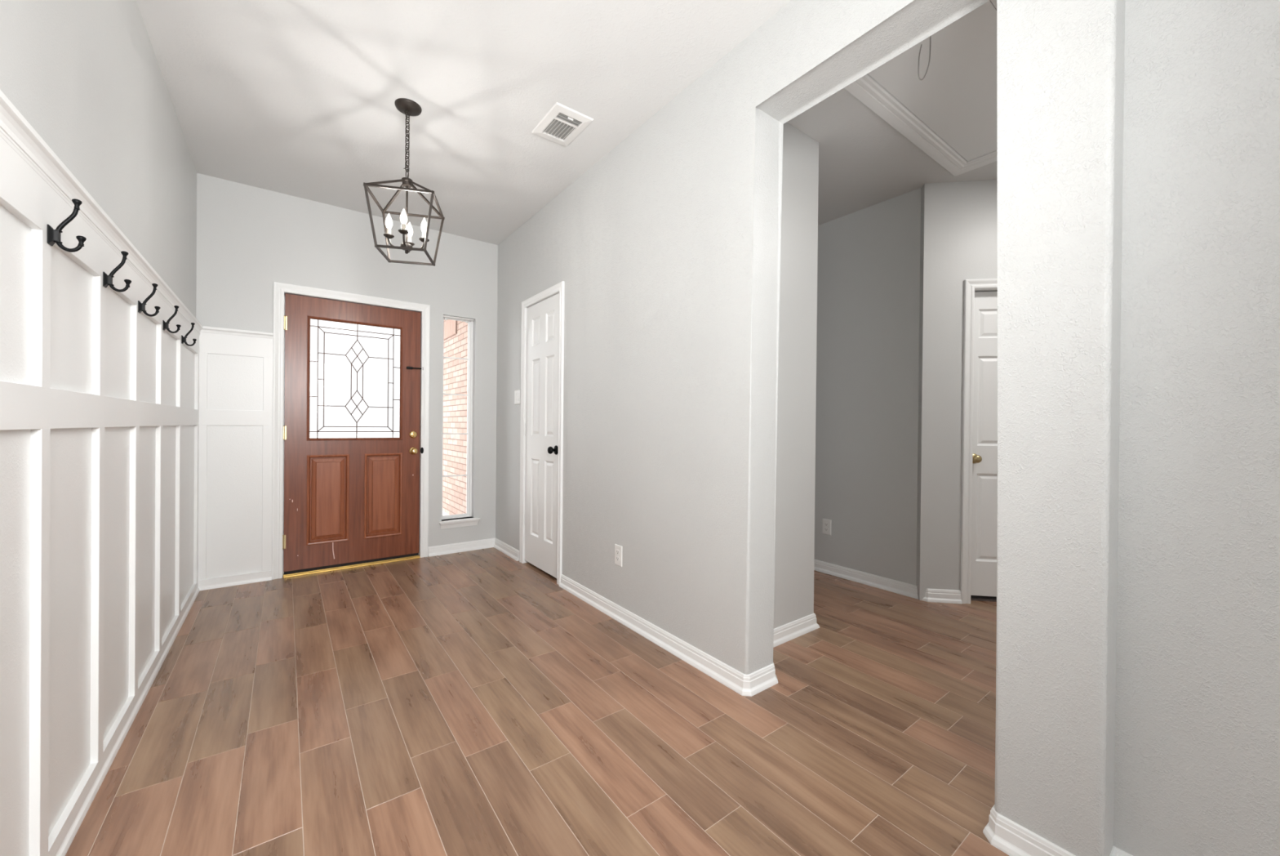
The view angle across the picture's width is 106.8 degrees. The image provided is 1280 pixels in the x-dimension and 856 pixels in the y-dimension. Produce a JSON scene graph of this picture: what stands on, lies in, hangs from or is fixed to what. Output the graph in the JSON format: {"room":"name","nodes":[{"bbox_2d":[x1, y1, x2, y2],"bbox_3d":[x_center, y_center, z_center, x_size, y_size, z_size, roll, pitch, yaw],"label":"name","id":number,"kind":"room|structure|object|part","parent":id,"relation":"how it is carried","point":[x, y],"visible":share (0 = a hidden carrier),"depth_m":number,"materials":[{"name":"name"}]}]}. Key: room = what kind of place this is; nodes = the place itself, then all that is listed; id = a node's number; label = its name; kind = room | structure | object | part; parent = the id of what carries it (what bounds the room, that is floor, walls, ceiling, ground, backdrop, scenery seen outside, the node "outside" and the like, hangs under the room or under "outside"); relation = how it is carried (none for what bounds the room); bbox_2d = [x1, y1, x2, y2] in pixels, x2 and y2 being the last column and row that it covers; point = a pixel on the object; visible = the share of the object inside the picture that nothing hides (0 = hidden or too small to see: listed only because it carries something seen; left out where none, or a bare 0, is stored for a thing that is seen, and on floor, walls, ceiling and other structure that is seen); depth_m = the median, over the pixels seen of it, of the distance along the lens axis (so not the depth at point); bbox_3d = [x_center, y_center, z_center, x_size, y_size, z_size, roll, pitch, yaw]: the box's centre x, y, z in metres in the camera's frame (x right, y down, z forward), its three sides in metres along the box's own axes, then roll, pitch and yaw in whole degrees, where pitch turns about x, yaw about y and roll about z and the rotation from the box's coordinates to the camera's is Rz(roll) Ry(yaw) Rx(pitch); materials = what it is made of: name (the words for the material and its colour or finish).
{"room":"entrance hall","nodes":[
{"label":"entrance hall","id":0,"kind":"room"},
{"bbox_2d":[0,0,196,317],"bbox_3d":[-0.688,-0.327,0.021,0.120,2.900,8.062,0,0,-37],"label":"wall","id":1,"kind":"structure","parent":0,"point":[86,76],"depth_m":1.62,"materials":[{"name":"grey paint"}]},
{"bbox_2d":[0,89,202,855],"bbox_3d":[-0.619,0.209,0.053,0.037,1.709,7.822,0,0,-37],"label":"panelling","id":2,"kind":"object","parent":1,"relation":"attached to","point":[100,402],"visible":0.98,"depth_m":1.33,"materials":[{"name":"white paint"}]},
{"bbox_2d":[47,198,86,252],"bbox_3d":[-1.412,-0.501,1.172,0.060,0.132,0.025,0,0,-37],"label":"coat hook","id":3,"kind":"object","parent":2,"relation":"attached to","point":[54,236],"visible":1,"depth_m":1.17,"materials":[{"name":"black metal"}]},
{"bbox_3d":[-1.427,-0.468,1.161,0.022,0.045,0.025,0,0,-37],"label":"plate","id":4,"kind":"part","parent":3,"relation":"part of","materials":[{"name":"black metal"}]},
{"bbox_3d":[-1.413,-0.514,1.171,0.039,0.074,0.009,0,0,-37],"label":"arm","id":5,"kind":"part","parent":3,"relation":"part of","materials":[{"name":"black metal"}]},
{"bbox_3d":[-1.411,-0.448,1.174,0.046,0.025,0.009,0,0,-37],"label":"arm","id":6,"kind":"part","parent":3,"relation":"part of","materials":[{"name":"black metal"}]},
{"bbox_3d":[-0.613,-0.517,0.038,0.018,0.124,7.804,0,0,-37],"label":"rail","id":7,"kind":"part","parent":2,"relation":"part of","materials":[{"name":"white wood"}]},
{"bbox_3d":[-0.618,-0.035,0.040,0.018,0.101,7.804,0,0,-37],"label":"rail","id":8,"kind":"part","parent":2,"relation":"part of","materials":[{"name":"white wood"}]},
{"bbox_3d":[-0.610,-0.611,0.050,0.036,0.069,7.822,0,0,-37],"label":"cap moulding","id":9,"kind":"part","parent":2,"relation":"part of","materials":[{"name":"white wood"}]},
{"bbox_2d":[102,250,131,292],"bbox_3d":[-1.674,-0.503,1.524,0.060,0.132,0.025,0,0,-37],"label":"coat hook","id":10,"kind":"object","parent":2,"relation":"attached to","point":[107,279],"visible":1,"depth_m":1.52,"materials":[{"name":"black metal"}]},
{"bbox_3d":[-1.690,-0.470,1.512,0.022,0.045,0.025,0,0,-37],"label":"plate","id":11,"kind":"part","parent":10,"relation":"part of","materials":[{"name":"black metal"}]},
{"bbox_3d":[-1.675,-0.515,1.523,0.039,0.074,0.009,0,0,-37],"label":"arm","id":12,"kind":"part","parent":10,"relation":"part of","materials":[{"name":"black metal"}]},
{"bbox_3d":[-1.673,-0.449,1.525,0.046,0.025,0.009,0,0,-37],"label":"arm","id":13,"kind":"part","parent":10,"relation":"part of","materials":[{"name":"black metal"}]},
{"bbox_2d":[137,283,159,316],"bbox_3d":[-1.940,-0.508,1.879,0.060,0.132,0.025,0,0,-37],"label":"coat hook","id":14,"kind":"object","parent":2,"relation":"attached to","point":[141,306],"visible":1,"depth_m":1.88,"materials":[{"name":"black metal"}]},
{"bbox_3d":[-1.956,-0.474,1.868,0.022,0.045,0.025,0,0,-37],"label":"plate","id":15,"kind":"part","parent":14,"relation":"part of","materials":[{"name":"black metal"}]},
{"bbox_3d":[-1.941,-0.520,1.878,0.039,0.074,0.009,0,0,-37],"label":"arm","id":16,"kind":"part","parent":14,"relation":"part of","materials":[{"name":"black metal"}]},
{"bbox_3d":[-1.939,-0.454,1.881,0.046,0.025,0.009,0,0,-37],"label":"arm","id":17,"kind":"part","parent":14,"relation":"part of","materials":[{"name":"black metal"}]},
{"bbox_2d":[162,305,181,333],"bbox_3d":[-2.220,-0.516,2.255,0.060,0.132,0.025,0,0,-37],"label":"coat hook","id":18,"kind":"object","parent":2,"relation":"attached to","point":[165,324],"visible":1,"depth_m":2.25,"materials":[{"name":"black metal"}]},
{"bbox_3d":[-2.236,-0.483,2.244,0.022,0.045,0.025,0,0,-37],"label":"plate","id":19,"kind":"part","parent":18,"relation":"part of","materials":[{"name":"black metal"}]},
{"bbox_3d":[-2.221,-0.529,2.254,0.039,0.074,0.009,0,0,-37],"label":"arm","id":20,"kind":"part","parent":18,"relation":"part of","materials":[{"name":"black metal"}]},
{"bbox_3d":[-2.219,-0.463,2.256,0.046,0.025,0.009,0,0,-37],"label":"arm","id":21,"kind":"part","parent":18,"relation":"part of","materials":[{"name":"black metal"}]},
{"bbox_2d":[181,322,196,346],"bbox_3d":[-2.520,-0.524,2.655,0.060,0.132,0.025,0,0,-37],"label":"coat hook","id":22,"kind":"object","parent":2,"relation":"attached to","point":[183,339],"visible":1,"depth_m":2.65,"materials":[{"name":"black metal"}]},
{"bbox_3d":[-2.535,-0.491,2.644,0.022,0.045,0.025,0,0,-37],"label":"plate","id":23,"kind":"part","parent":22,"relation":"part of","materials":[{"name":"black metal"}]},
{"bbox_3d":[-2.521,-0.536,2.655,0.039,0.074,0.009,0,0,-37],"label":"arm","id":24,"kind":"part","parent":22,"relation":"part of","materials":[{"name":"black metal"}]},
{"bbox_2d":[46,569,271,855],"bbox_3d":[-0.477,1.091,0.169,0.409,0.066,7.822,0,0,-37],"label":"baseboard","id":25,"kind":"structure","parent":1,"relation":"attached to","point":[62,835],"depth_m":1.68,"materials":[{"name":"white wood"}]},
{"bbox_2d":[195,173,497,546],"bbox_3d":[-1.071,-0.351,4.678,5.120,2.900,0.140,0,0,-37],"label":"wall","id":26,"kind":"structure","parent":0,"point":[250,238],"depth_m":3.73,"materials":[{"name":"grey paint"}]},
{"bbox_2d":[198,325,273,580],"bbox_3d":[-2.801,0.174,3.288,0.409,1.709,0.027,0,0,-37],"label":"panelling","id":27,"kind":"object","parent":26,"relation":"attached to","point":[235,451],"visible":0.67,"depth_m":3.29,"materials":[{"name":"white paint"}]},
{"bbox_3d":[-2.809,0.198,3.298,0.409,1.660,0.002,0,0,-37],"label":"panel","id":28,"kind":"part","parent":27,"relation":"part of","materials":[{"name":"white paint"}]},
{"bbox_3d":[-2.799,-0.573,3.291,0.409,0.141,0.012,0,0,-37],"label":"rail","id":29,"kind":"part","parent":27,"relation":"part of","materials":[{"name":"white wood"}]},
{"bbox_3d":[-2.804,-0.071,3.293,0.409,0.107,0.012,0,0,-37],"label":"rail","id":30,"kind":"part","parent":27,"relation":"part of","materials":[{"name":"white wood"}]},
{"bbox_3d":[-2.793,-0.660,3.284,0.409,0.041,0.027,0,0,-37],"label":"cap moulding","id":31,"kind":"part","parent":27,"relation":"part of","materials":[{"name":"white wood"}]},
{"bbox_2d":[271,281,430,579],"bbox_3d":[-2.260,0.022,3.784,1.054,2.138,0.157,0,0,-37],"label":"door frame","id":32,"kind":"structure","parent":26,"relation":"attached to","point":[280,289],"depth_m":3.51,"materials":[{"name":"white wood"}]},
{"bbox_2d":[282,293,422,573],"bbox_3d":[-2.221,0.050,3.738,0.957,2.056,0.106,0,0,-37],"label":"door","id":33,"kind":"structure","parent":26,"relation":"in","point":[348,500],"depth_m":3.71,"materials":[{"name":"brown wood"}]},
{"bbox_3d":[-2.386,0.541,3.636,0.272,0.674,0.027,0,0,-37],"label":"raised panel","id":34,"kind":"part","parent":33,"relation":"part of","materials":[{"name":"brown wood"}]},
{"bbox_3d":[-2.085,0.543,3.861,0.274,0.676,0.027,0,0,-37],"label":"raised panel","id":35,"kind":"part","parent":33,"relation":"part of","materials":[{"name":"brown wood"}]},
{"bbox_3d":[-1.883,0.192,3.960,0.052,0.052,0.054,0,0,-37],"label":"knob","id":36,"kind":"part","parent":33,"relation":"part of","materials":[{"name":"gold metal"}]},
{"bbox_2d":[438,315,479,528],"bbox_3d":[-1.610,-0.054,4.228,0.348,1.859,0.142,0,0,-37],"label":"window","id":37,"kind":"structure","parent":26,"relation":"in","point":[457,522],"depth_m":4.33,"materials":[{"name":"white wood"}]},
{"bbox_3d":[-1.619,0.815,4.232,0.348,0.014,0.142,0,0,-37],"label":"sill","id":38,"kind":"part","parent":37,"relation":"part of","materials":[{"name":"white wood"}]},
{"bbox_2d":[136,0,791,244],"bbox_3d":[0.236,-1.720,0.695,2.433,0.120,8.062,0,0,-37],"label":"ceiling","id":39,"kind":"structure","parent":0,"point":[297,98],"depth_m":2.32,"materials":[{"name":"white paint"}]},
{"bbox_2d":[363,97,444,266],"bbox_3d":[-1.218,-1.288,2.485,0.322,0.786,0.322,0,0,-14],"label":"pendant lantern","id":40,"kind":"object","parent":39,"relation":"hanging from","point":[408,107],"visible":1,"depth_m":2.47,"materials":[{"name":"brown metal"}]},
{"bbox_3d":[-1.206,-0.962,2.434,0.009,0.055,0.071,0,0,-17],"label":"candle arm","id":41,"kind":"part","parent":40,"relation":"part of","materials":[{"name":"brown metal"}]},
{"bbox_3d":[-1.220,-1.109,2.485,0.010,0.316,0.010,0,0,-37],"label":"stem","id":42,"kind":"part","parent":40,"relation":"part of","materials":[{"name":"brown metal"}]},
{"bbox_3d":[-1.217,-1.482,2.486,0.021,0.359,0.009,1,0,-8],"label":"lamp cord","id":43,"kind":"part","parent":40,"relation":"part of","materials":[{"name":"brown metal"}]},
{"bbox_2d":[531,102,593,146],"bbox_3d":[-0.432,-1.665,2.631,0.222,0.019,0.312,0,0,-37],"label":"ceiling vent","id":44,"kind":"object","parent":39,"relation":"in","point":[562,124],"visible":1,"depth_m":2.61,"materials":[{"name":"white metal"}]},
{"bbox_2d":[65,546,1008,855],"bbox_3d":[1.391,1.130,1.589,5.343,0.013,8.060,0,0,-37],"label":"floor","id":45,"kind":"structure","parent":0,"point":[465,703],"depth_m":1.75,"materials":[{"name":"brown wood"}]},
{"bbox_2d":[283,555,420,577],"bbox_3d":[-2.264,1.084,3.783,0.922,0.015,0.154,0,0,-37],"label":"threshold","id":46,"kind":"object","parent":45,"relation":"on","point":[290,575],"visible":0.56,"depth_m":3.70,"materials":[{"name":"gold metal"}]},
{"bbox_2d":[495,0,1124,855],"bbox_3d":[-0.072,-0.334,2.875,0.186,2.900,4.226,0,0,-37],"label":"wall","id":47,"kind":"structure","parent":0,"point":[665,251],"depth_m":2.01,"materials":[{"name":"grey paint"}]},
{"bbox_2d":[428,537,519,560],"bbox_3d":[-1.405,1.058,4.003,0.584,0.080,0.568,0,0,-37],"label":"baseboard","id":48,"kind":"structure","parent":47,"relation":"attached to","point":[506,548],"depth_m":4.19,"materials":[{"name":"white wood"}]},
{"bbox_2d":[514,389,519,404],"bbox_3d":[-1.035,-0.260,3.999,0.010,0.119,0.116,0,0,-37],"label":"light switch","id":49,"kind":"object","parent":47,"relation":"attached to","point":[517,393],"visible":1,"depth_m":3.99,"materials":[{"name":"white plastic"}]},
{"bbox_2d":[523,293,559,577],"bbox_3d":[-0.770,0.054,3.632,0.099,2.052,0.610,0,0,-37],"label":"door","id":50,"kind":"structure","parent":47,"relation":"in","point":[542,331],"depth_m":3.62,"materials":[{"name":"white paint"}]},
{"bbox_3d":[-0.823,0.546,3.732,0.011,0.603,0.147,0,0,-37],"label":"panel","id":51,"kind":"part","parent":50,"relation":"part of","materials":[{"name":"white paint"}]},
{"bbox_3d":[-0.815,-0.240,3.729,0.011,0.598,0.147,0,0,-37],"label":"panel","id":52,"kind":"part","parent":50,"relation":"part of","materials":[{"name":"white paint"}]},
{"bbox_3d":[-0.810,-0.758,3.727,0.011,0.215,0.147,0,0,-37],"label":"panel","id":53,"kind":"part","parent":50,"relation":"part of","materials":[{"name":"white paint"}]},
{"bbox_3d":[-0.675,0.548,3.534,0.011,0.603,0.143,0,0,-37],"label":"panel","id":54,"kind":"part","parent":50,"relation":"part of","materials":[{"name":"white paint"}]},
{"bbox_3d":[-0.668,-0.237,3.531,0.011,0.598,0.143,0,0,-37],"label":"panel","id":55,"kind":"part","parent":50,"relation":"part of","materials":[{"name":"white paint"}]},
{"bbox_3d":[-0.663,-0.756,3.529,0.011,0.215,0.143,0,0,-37],"label":"panel","id":56,"kind":"part","parent":50,"relation":"part of","materials":[{"name":"white paint"}]},
{"bbox_3d":[-0.635,0.159,3.414,0.056,0.054,0.054,0,0,-37],"label":"knob","id":57,"kind":"part","parent":50,"relation":"part of","materials":[{"name":"black metal"}]},
{"bbox_2d":[519,280,564,584],"bbox_3d":[-0.703,0.037,3.672,0.167,2.140,0.720,0,0,-37],"label":"door frame","id":58,"kind":"structure","parent":47,"relation":"attached to","point":[558,287],"depth_m":3.47,"materials":[{"name":"white wood"}]},
{"bbox_2d":[614,543,622,566],"bbox_3d":[-0.128,0.745,2.778,0.008,0.119,0.074,0,0,-37],"label":"wall outlet","id":59,"kind":"object","parent":47,"relation":"attached to","point":[618,548],"visible":1,"depth_m":2.77,"materials":[{"name":"white plastic"}]},
{"bbox_2d":[773,121,997,628],"bbox_3d":[1.411,-0.321,3.187,2.564,2.900,5.422,0,0,-37],"label":"wall","id":60,"kind":"structure","parent":0,"point":[891,273],"depth_m":3.12,"materials":[{"name":"grey paint"}]},
{"bbox_2d":[559,573,819,696],"bbox_3d":[-0.105,1.073,3.446,0.880,0.080,3.018,0,0,-37],"label":"baseboard","id":61,"kind":"structure","parent":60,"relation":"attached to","point":[757,681],"depth_m":2.44,"materials":[{"name":"white wood"}]},
{"bbox_2d":[822,518,831,534],"bbox_3d":[1.454,0.770,3.701,0.008,0.119,0.074,0,0,-37],"label":"wall outlet","id":62,"kind":"object","parent":60,"relation":"attached to","point":[826,523],"visible":1,"depth_m":3.70,"materials":[{"name":"white plastic"}]},
{"bbox_2d":[813,559,962,604],"bbox_3d":[1.095,1.081,4.277,0.163,0.080,3.121,0,0,-37],"label":"baseboard","id":63,"kind":"structure","parent":60,"relation":"attached to","point":[935,595],"depth_m":3.31,"materials":[{"name":"white wood"}]},
{"bbox_2d":[960,278,997,603],"bbox_3d":[2.531,0.093,3.074,0.870,2.094,0.137,1,0,8],"label":"door frame","id":64,"kind":"structure","parent":60,"relation":"attached to","point":[971,286],"depth_m":3.07,"materials":[{"name":"white wood"}]},
{"bbox_2d":[970,291,997,596],"bbox_3d":[2.525,0.108,3.060,0.740,1.992,0.097,1,0,8],"label":"door","id":65,"kind":"structure","parent":60,"relation":"in","point":[984,454],"depth_m":3.11,"materials":[{"name":"white paint"}]},
{"bbox_3d":[2.187,0.201,3.087,0.052,0.052,0.054,1,0,8],"label":"knob","id":66,"kind":"part","parent":65,"relation":"part of","materials":[{"name":"gold metal"}]},
{"bbox_3d":[2.340,0.588,3.107,0.264,0.577,0.011,1,0,8],"label":"panel","id":67,"kind":"part","parent":65,"relation":"part of","materials":[{"name":"white paint"}]},
{"bbox_3d":[2.347,-0.176,3.104,0.264,0.587,0.011,1,0,8],"label":"panel","id":68,"kind":"part","parent":65,"relation":"part of","materials":[{"name":"white paint"}]},
{"bbox_3d":[2.352,-0.682,3.102,0.264,0.190,0.011,1,0,8],"label":"panel","id":69,"kind":"part","parent":65,"relation":"part of","materials":[{"name":"white paint"}]},
{"bbox_2d":[786,88,997,225],"bbox_3d":[1.473,-1.665,3.242,2.776,0.120,5.462,0,0,-37],"label":"ceiling","id":70,"kind":"structure","parent":0,"point":[864,162],"depth_m":2.87,"materials":[{"name":"white paint"}]},
{"bbox_2d":[844,0,997,176],"bbox_3d":[1.612,-1.501,2.291,1.434,0.199,0.690,0,0,-37],"label":"attic hatch","id":71,"kind":"object","parent":70,"relation":"attached to","point":[940,93],"visible":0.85,"depth_m":2.25,"materials":[{"name":"white"}]},
{"bbox_3d":[1.147,-1.501,1.917,0.051,0.193,0.010,1,0,-3],"label":"pull cord","id":72,"kind":"part","parent":71,"relation":"part of","materials":[{"name":"grey fabric"}]},
{"bbox_2d":[1113,0,1279,855],"bbox_3d":[2.388,-0.297,-0.282,0.120,2.900,3.896,0,0,-37],"label":"wall","id":73,"kind":"structure","parent":0,"point":[1197,758],"depth_m":1.09,"materials":[{"name":"grey paint"}]},
{"bbox_2d":[982,804,1133,855],"bbox_3d":[2.224,1.111,-0.210,0.234,0.080,3.981,0,0,-37],"label":"baseboard","id":74,"kind":"structure","parent":73,"relation":"attached to","point":[1002,833],"depth_m":1.25,"materials":[{"name":"white wood"}]},
{"label":"outside","id":75,"kind":"structure","parent":0,"visible":0},
{"bbox_2d":[309,433,399,437],"bbox_3d":[-19.300,0.993,25.827,60.000,0.280,55.538,0,0,-37],"label":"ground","id":76,"kind":"structure","parent":75,"point":[311,435],"depth_m":43.51,"materials":[{"name":"white glass"}]},
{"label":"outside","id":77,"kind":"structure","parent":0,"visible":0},
{"bbox_2d":[442,510,449,515],"bbox_3d":[-3.310,1.078,4.631,3.250,0.040,2.438,0,0,-37],"label":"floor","id":78,"kind":"structure","parent":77,"point":[443,512],"depth_m":5.85,"materials":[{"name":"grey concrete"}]},
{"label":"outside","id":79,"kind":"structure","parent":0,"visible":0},
{"bbox_2d":[442,319,467,514],"bbox_3d":[-2.342,-0.459,6.023,0.248,3.120,3.538,0,0,-37],"label":"wall","id":80,"kind":"structure","parent":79,"point":[455,332],"depth_m":5.64,"materials":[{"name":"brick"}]}
]}

